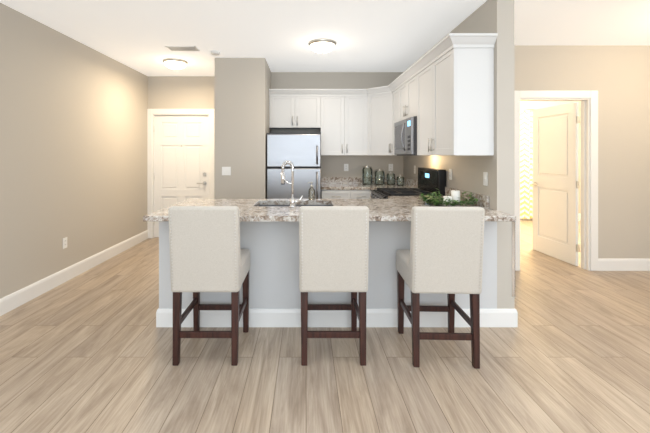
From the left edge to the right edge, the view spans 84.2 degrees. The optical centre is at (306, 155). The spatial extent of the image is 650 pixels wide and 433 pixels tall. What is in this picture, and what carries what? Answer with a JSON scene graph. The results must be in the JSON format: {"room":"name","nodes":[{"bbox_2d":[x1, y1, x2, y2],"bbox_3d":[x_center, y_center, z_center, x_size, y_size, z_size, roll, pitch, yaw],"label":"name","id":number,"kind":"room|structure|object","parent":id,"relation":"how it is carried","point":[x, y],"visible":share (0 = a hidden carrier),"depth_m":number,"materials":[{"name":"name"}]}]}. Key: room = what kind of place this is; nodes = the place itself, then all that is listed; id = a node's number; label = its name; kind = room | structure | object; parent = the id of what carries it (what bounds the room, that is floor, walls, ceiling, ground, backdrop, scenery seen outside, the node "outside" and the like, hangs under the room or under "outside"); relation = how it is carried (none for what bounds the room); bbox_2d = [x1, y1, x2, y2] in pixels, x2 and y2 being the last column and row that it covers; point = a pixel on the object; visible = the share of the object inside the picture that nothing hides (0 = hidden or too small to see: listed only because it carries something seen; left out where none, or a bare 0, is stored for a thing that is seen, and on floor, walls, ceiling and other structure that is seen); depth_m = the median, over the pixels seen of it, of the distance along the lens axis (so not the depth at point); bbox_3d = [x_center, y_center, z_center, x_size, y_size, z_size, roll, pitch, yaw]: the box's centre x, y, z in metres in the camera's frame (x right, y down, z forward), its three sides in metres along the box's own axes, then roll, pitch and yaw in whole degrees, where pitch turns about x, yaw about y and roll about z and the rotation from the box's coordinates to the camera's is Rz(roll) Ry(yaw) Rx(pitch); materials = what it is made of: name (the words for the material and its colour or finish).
{"room":"kitchen","nodes":[
{"label":"kitchen","id":0,"kind":"room"},
{"bbox_2d":[0,3,147,298],"bbox_3d":[-2.670,0.030,1.375,0.100,2.680,9.350,0,0,0],"label":"wall","id":1,"kind":"structure","parent":0,"point":[73,141],"depth_m":3.86,"materials":[{"name":"beige paint"}]},
{"bbox_2d":[63,237,66,248],"bbox_3d":[-2.615,0.950,3.900,0.007,0.115,0.070,0,0,0],"label":"electrical outlet","id":2,"kind":"object","parent":1,"relation":"attached to","point":[65,242],"visible":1,"depth_m":3.90,"materials":[{"name":"white plastic"}]},
{"bbox_2d":[0,230,147,315],"bbox_3d":[-2.612,1.299,1.375,0.016,0.142,9.150,0,0,0],"label":"baseboard","id":3,"kind":"structure","parent":1,"relation":"attached to","point":[16,299],"depth_m":3.84,"materials":[{"name":"white wood"}]},
{"bbox_2d":[148,76,213,108],"bbox_3d":[-1.925,0.030,6.000,1.390,2.680,0.100,0,0,0],"label":"wall","id":4,"kind":"structure","parent":0,"point":[180,92],"depth_m":5.95,"materials":[{"name":"beige paint"}]},
{"bbox_2d":[147,109,213,237],"bbox_3d":[-2.075,0.300,6.000,1.124,2.140,0.136,0,0,0],"label":"door frame","id":5,"kind":"structure","parent":4,"relation":"attached to","point":[152,113],"depth_m":5.93,"materials":[{"name":"white wood"}]},
{"bbox_2d":[154,116,207,236],"bbox_3d":[-2.080,0.351,5.970,0.920,2.022,0.104,0,0,0],"label":"entry door","id":6,"kind":"structure","parent":4,"relation":"in","point":[180,158],"depth_m":5.98,"materials":[{"name":"white wood"}]},
{"bbox_2d":[214,58,270,198],"bbox_3d":[-0.890,0.030,5.435,0.680,2.680,1.230,0,0,0],"label":"wall","id":7,"kind":"structure","parent":0,"point":[242,87],"depth_m":4.82,"materials":[{"name":"beige paint"}]},
{"bbox_2d":[222,167,230,174],"bbox_3d":[-1.070,0.210,4.814,0.118,0.115,0.008,0,0,0],"label":"light switch","id":8,"kind":"object","parent":7,"relation":"attached to","point":[226,170],"visible":1,"depth_m":4.81,"materials":[{"name":"white plastic"}]},
{"bbox_2d":[0,220,649,432],"bbox_3d":[2.140,1.410,2.650,9.720,0.080,11.900,0,0,0],"label":"floor","id":9,"kind":"structure","parent":0,"point":[90,350],"depth_m":2.30,"materials":[{"name":"brown wood"}]},
{"bbox_2d":[168,206,249,365],"bbox_3d":[-0.660,0.850,2.559,0.450,1.040,0.542,0,0,0],"label":"chair","id":10,"kind":"object","parent":9,"relation":"on","point":[207,254],"visible":1,"depth_m":2.32,"materials":[{"name":"fabric"}]},
{"bbox_2d":[267,133,322,196],"bbox_3d":[-0.167,0.530,5.246,0.742,1.679,0.763,0,0,0],"label":"fridge","id":11,"kind":"object","parent":9,"relation":"on","point":[293,159],"depth_m":4.86,"materials":[{"name":"silver metal"}]},
{"bbox_2d":[299,206,368,365],"bbox_3d":[0.180,0.850,2.559,0.450,1.040,0.542,0,0,0],"label":"chair","id":12,"kind":"object","parent":9,"relation":"on","point":[333,248],"visible":1,"depth_m":2.32,"materials":[{"name":"fabric"}]},
{"bbox_2d":[323,189,346,196],"bbox_3d":[0.448,0.927,5.330,0.465,0.884,0.636,0,0,0],"label":"base cabinet","id":13,"kind":"object","parent":9,"relation":"on","point":[326,192],"depth_m":5.01,"materials":[{"name":"white wood"}]},
{"bbox_2d":[323,185,370,188],"bbox_3d":[0.869,0.461,5.327,1.317,0.040,0.641,0,0,0],"label":"countertop","id":14,"kind":"structure","parent":13,"relation":"on","point":[324,186],"depth_m":5.05,"materials":[{"name":"beige stone"}]},
{"bbox_2d":[362,165,371,184],"bbox_3d":[0.920,0.294,5.400,0.152,0.290,0.152,0,0,0],"label":"jar","id":15,"kind":"object","parent":14,"relation":"on","point":[363,176],"visible":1,"depth_m":5.43,"materials":[{"name":"clear glass"}]},
{"bbox_2d":[375,169,384,184],"bbox_3d":[1.100,0.319,5.380,0.144,0.240,0.144,0,0,0],"label":"jar","id":16,"kind":"object","parent":14,"relation":"on","point":[383,180],"visible":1,"depth_m":5.41,"materials":[{"name":"clear glass"}]},
{"bbox_2d":[387,171,394,184],"bbox_3d":[1.265,0.339,5.360,0.120,0.200,0.120,0,0,0],"label":"jar","id":17,"kind":"object","parent":14,"relation":"on","point":[391,180],"visible":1,"depth_m":5.38,"materials":[{"name":"clear glass"}]},
{"bbox_2d":[397,175,403,185],"bbox_3d":[1.370,0.359,5.220,0.104,0.160,0.104,0,0,0],"label":"jar","id":18,"kind":"object","parent":14,"relation":"on","point":[399,181],"visible":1,"depth_m":5.24,"materials":[{"name":"clear glass"}]},
{"bbox_2d":[347,189,366,196],"bbox_3d":[0.738,0.927,5.310,0.355,0.884,0.676,0,0,0],"label":"base cabinet","id":19,"kind":"object","parent":9,"relation":"on","point":[350,192],"depth_m":5.01,"materials":[{"name":"white wood"}]},
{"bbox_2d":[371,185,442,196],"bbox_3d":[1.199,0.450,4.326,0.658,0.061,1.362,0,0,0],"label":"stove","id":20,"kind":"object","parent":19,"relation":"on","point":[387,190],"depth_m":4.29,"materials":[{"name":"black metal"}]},
{"bbox_2d":[367,189,382,196],"bbox_3d":[1.185,0.912,4.285,0.684,0.914,0.880,0,0,0],"label":"base cabinet","id":21,"kind":"object","parent":9,"relation":"on","point":[370,192],"depth_m":4.55,"materials":[{"name":"white wood"}]},
{"bbox_2d":[368,167,446,220],"bbox_3d":[1.161,0.762,4.285,0.727,1.215,0.756,0,0,0],"label":"range","id":22,"kind":"object","parent":21,"relation":"in","point":[430,180],"depth_m":4.15,"materials":[{"name":"black metal"}]},
{"bbox_2d":[396,207,484,368],"bbox_3d":[0.914,0.850,2.534,0.467,1.040,0.556,0,0,0],"label":"chair","id":23,"kind":"object","parent":9,"relation":"on","point":[443,254],"visible":1,"depth_m":2.30,"materials":[{"name":"fabric"}]},
{"bbox_2d":[0,0,649,75],"bbox_3d":[2.140,-1.350,2.650,9.720,0.080,11.900,0,0,0],"label":"ceiling","id":24,"kind":"structure","parent":0,"point":[365,35],"depth_m":3.68,"materials":[{"name":"white paint"}]},
{"bbox_2d":[163,58,187,69],"bbox_3d":[-1.820,-1.247,5.000,0.330,0.124,0.330,0,0,0],"label":"ceiling light","id":25,"kind":"object","parent":24,"relation":"attached to","point":[174,63],"visible":1,"depth_m":4.90,"materials":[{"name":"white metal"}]},
{"bbox_2d":[165,46,199,50],"bbox_3d":[-1.510,-1.305,4.400,0.360,0.008,0.180,0,0,0],"label":"ceiling vent","id":26,"kind":"object","parent":24,"relation":"in","point":[182,48],"visible":0.96,"depth_m":4.38,"materials":[{"name":"white metal"}]},
{"bbox_2d":[210,51,219,55],"bbox_3d":[-1.150,-1.292,4.550,0.120,0.034,0.120,0,0,0],"label":"smoke detector","id":27,"kind":"object","parent":24,"relation":"attached to","point":[215,53],"visible":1,"depth_m":4.51,"materials":[{"name":"white plastic"}]},
{"bbox_2d":[308,39,336,53],"bbox_3d":[0.190,-1.247,4.190,0.330,0.124,0.330,0,0,0],"label":"ceiling light","id":28,"kind":"object","parent":24,"relation":"attached to","point":[322,46],"visible":1,"depth_m":4.09,"materials":[{"name":"white glass"}]},
{"bbox_2d":[159,221,496,308],"bbox_3d":[0.175,0.927,2.940,2.710,0.885,0.120,0,0,0],"label":"wall","id":29,"kind":"structure","parent":0,"point":[272,247],"depth_m":2.88,"materials":[{"name":"grey paint"}]},
{"bbox_2d":[143,197,515,220],"bbox_3d":[0.172,0.461,3.127,2.712,0.040,1.035,0,0,0],"label":"countertop","id":30,"kind":"structure","parent":29,"relation":"on","point":[271,208],"depth_m":3.09,"materials":[{"name":"beige stone"}]},
{"bbox_2d":[280,160,303,207],"bbox_3d":[-0.121,0.242,3.056,0.192,0.395,0.081,0,0,0],"label":"faucet","id":31,"kind":"object","parent":30,"relation":"on","point":[292,200],"depth_m":3.04,"materials":[{"name":"silver metal"}]},
{"bbox_2d":[308,182,314,199],"bbox_3d":[0.052,0.351,3.572,0.074,0.176,0.066,0,0,0],"label":"soap dispenser","id":32,"kind":"object","parent":30,"relation":"on","point":[309,191],"visible":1,"depth_m":3.58,"materials":[{"name":"clear glass"}]},
{"bbox_2d":[418,190,477,206],"bbox_3d":[1.249,0.370,3.179,0.494,0.138,0.508,0,0,0],"label":"centerpiece","id":33,"kind":"object","parent":30,"relation":"on","point":[454,198],"visible":0.98,"depth_m":3.15,"materials":[{"name":"green plant"}]},
{"bbox_2d":[156,308,517,326],"bbox_3d":[0.245,1.299,3.572,2.882,0.142,1.416,0,0,0],"label":"baseboard","id":34,"kind":"structure","parent":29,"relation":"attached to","point":[342,318],"depth_m":2.86,"materials":[{"name":"white wood"}]},
{"bbox_2d":[271,72,402,176],"bbox_3d":[0.560,0.030,5.700,2.220,2.680,0.100,0,0,0],"label":"wall","id":35,"kind":"structure","parent":0,"point":[332,165],"depth_m":5.65,"materials":[{"name":"beige paint"}]},
{"bbox_2d":[269,93,314,128],"bbox_3d":[-0.166,-0.655,5.486,0.764,0.491,0.325,0,0,0],"label":"upper cabinet","id":36,"kind":"object","parent":35,"relation":"attached to","point":[286,110],"depth_m":5.33,"materials":[{"name":"white wood"}]},
{"bbox_2d":[315,93,362,154],"bbox_3d":[0.553,-0.451,5.467,0.795,0.900,0.361,0,0,0],"label":"upper cabinet","id":37,"kind":"object","parent":35,"relation":"attached to","point":[339,116],"depth_m":5.33,"materials":[{"name":"white wood"}]},
{"bbox_2d":[323,177,402,184],"bbox_3d":[0.869,0.391,5.638,1.317,0.100,0.020,0,0,0],"label":"backsplash","id":38,"kind":"structure","parent":35,"relation":"attached to","point":[326,180],"depth_m":5.63,"materials":[{"name":"beige stone"}]},
{"bbox_2d":[363,89,390,154],"bbox_3d":[1.193,-0.451,5.313,0.670,0.900,0.670,0,0,0],"label":"upper cabinet","id":39,"kind":"object","parent":35,"relation":"attached to","point":[376,102],"depth_m":5.22,"materials":[{"name":"white wood"}]},
{"bbox_2d":[403,0,513,308],"bbox_3d":[1.600,0.030,4.265,0.140,2.680,2.770,0,0,0],"label":"wall","id":40,"kind":"structure","parent":0,"point":[492,16],"depth_m":2.88,"materials":[{"name":"beige paint"}]},
{"bbox_2d":[391,85,398,120],"bbox_3d":[1.348,-0.451,4.838,0.360,0.900,0.466,0,0,0],"label":"upper cabinet","id":41,"kind":"object","parent":40,"relation":"attached to","point":[394,88],"depth_m":4.87,"materials":[{"name":"white wood"}]},
{"bbox_2d":[387,117,406,154],"bbox_3d":[1.306,-0.215,4.371,0.438,0.420,0.582,0,0,0],"label":"upper cabinet","id":42,"kind":"object","parent":40,"relation":"attached to","point":[397,129],"depth_m":4.54,"materials":[{"name":"white wood"}]},
{"bbox_2d":[399,73,414,116],"bbox_3d":[1.365,-0.665,4.285,0.324,0.470,0.760,0,0,0],"label":"upper cabinet","id":43,"kind":"object","parent":40,"relation":"attached to","point":[406,88],"depth_m":4.26,"materials":[{"name":"white wood"}]},
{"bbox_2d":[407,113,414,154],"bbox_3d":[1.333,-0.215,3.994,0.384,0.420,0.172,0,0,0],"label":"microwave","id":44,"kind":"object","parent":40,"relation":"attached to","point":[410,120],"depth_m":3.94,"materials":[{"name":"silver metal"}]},
{"bbox_2d":[404,177,489,208],"bbox_3d":[1.518,0.391,4.315,0.020,0.100,2.626,0,0,0],"label":"backsplash","id":45,"kind":"structure","parent":40,"relation":"attached to","point":[483,200],"depth_m":3.49,"materials":[{"name":"beige stone"}]},
{"bbox_2d":[449,169,451,179],"bbox_3d":[1.525,0.200,3.800,0.007,0.115,0.070,0,0,0],"label":"electrical outlet","id":46,"kind":"object","parent":40,"relation":"attached to","point":[450,174],"visible":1,"depth_m":3.79,"materials":[{"name":"white plastic"}]},
{"bbox_2d":[415,41,494,154],"bbox_3d":[1.365,-0.451,3.445,0.324,0.900,1.040,0,0,0],"label":"upper cabinet","id":47,"kind":"object","parent":40,"relation":"attached to","point":[437,99],"depth_m":2.92,"materials":[{"name":"white wood"}]},
{"bbox_2d":[483,172,487,185],"bbox_3d":[1.524,0.200,3.060,0.008,0.115,0.070,0,0,0],"label":"light switch","id":48,"kind":"object","parent":40,"relation":"attached to","point":[485,178],"visible":1,"depth_m":3.05,"materials":[{"name":"white plastic"}]},
{"bbox_2d":[512,221,514,296],"bbox_3d":[1.661,0.830,2.889,0.026,0.600,0.026,0,0,0],"label":"trim","id":49,"kind":"structure","parent":40,"relation":"attached to","point":[513,259],"depth_m":2.88,"materials":[{"name":"white wood"}]},
{"bbox_2d":[520,101,580,212],"bbox_3d":[3.985,0.030,7.650,4.630,2.680,0.100,0,0,0],"label":"wall","id":50,"kind":"structure","parent":0,"point":[533,104],"depth_m":7.60,"materials":[{"name":"beige paint"}]},
{"bbox_2d":[520,109,578,218],"bbox_3d":[4.750,0.174,7.520,1.900,2.292,0.060,0,0,0],"label":"curtain","id":51,"kind":"object","parent":50,"relation":"attached to","point":[526,163],"visible":0.17,"depth_m":7.52,"materials":[{"name":"yellow fabric"}]},
{"bbox_2d":[520,213,580,219],"bbox_3d":[3.935,1.299,6.000,4.530,0.142,3.200,0,0,0],"label":"baseboard","id":52,"kind":"structure","parent":50,"relation":"attached to","point":[579,216],"depth_m":7.58,"materials":[{"name":"white wood"}]},
{"bbox_2d":[514,45,649,257],"bbox_3d":[3.985,0.030,4.340,4.630,2.680,0.120,0,0,0],"label":"wall","id":53,"kind":"structure","parent":0,"point":[617,77],"depth_m":4.28,"materials":[{"name":"beige paint"}]},
{"bbox_2d":[531,102,579,265],"bbox_3d":[3.314,0.352,4.823,0.159,2.020,0.809,0,0,0],"label":"bedroom door","id":54,"kind":"structure","parent":53,"relation":"in","point":[555,182],"depth_m":4.75,"materials":[{"name":"white wood"}]},
{"bbox_2d":[514,91,597,270],"bbox_3d":[2.955,0.300,4.340,1.024,2.140,0.156,0,0,0],"label":"door frame","id":55,"kind":"structure","parent":53,"relation":"attached to","point":[589,179],"depth_m":4.26,"materials":[{"name":"white wood"}]},
{"bbox_2d":[598,258,649,270],"bbox_3d":[4.077,1.299,0.540,1.245,0.142,7.480,0,0,0],"label":"baseboard","id":56,"kind":"structure","parent":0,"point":[623,264],"depth_m":4.26,"materials":[{"name":"white wood"}]}
]}

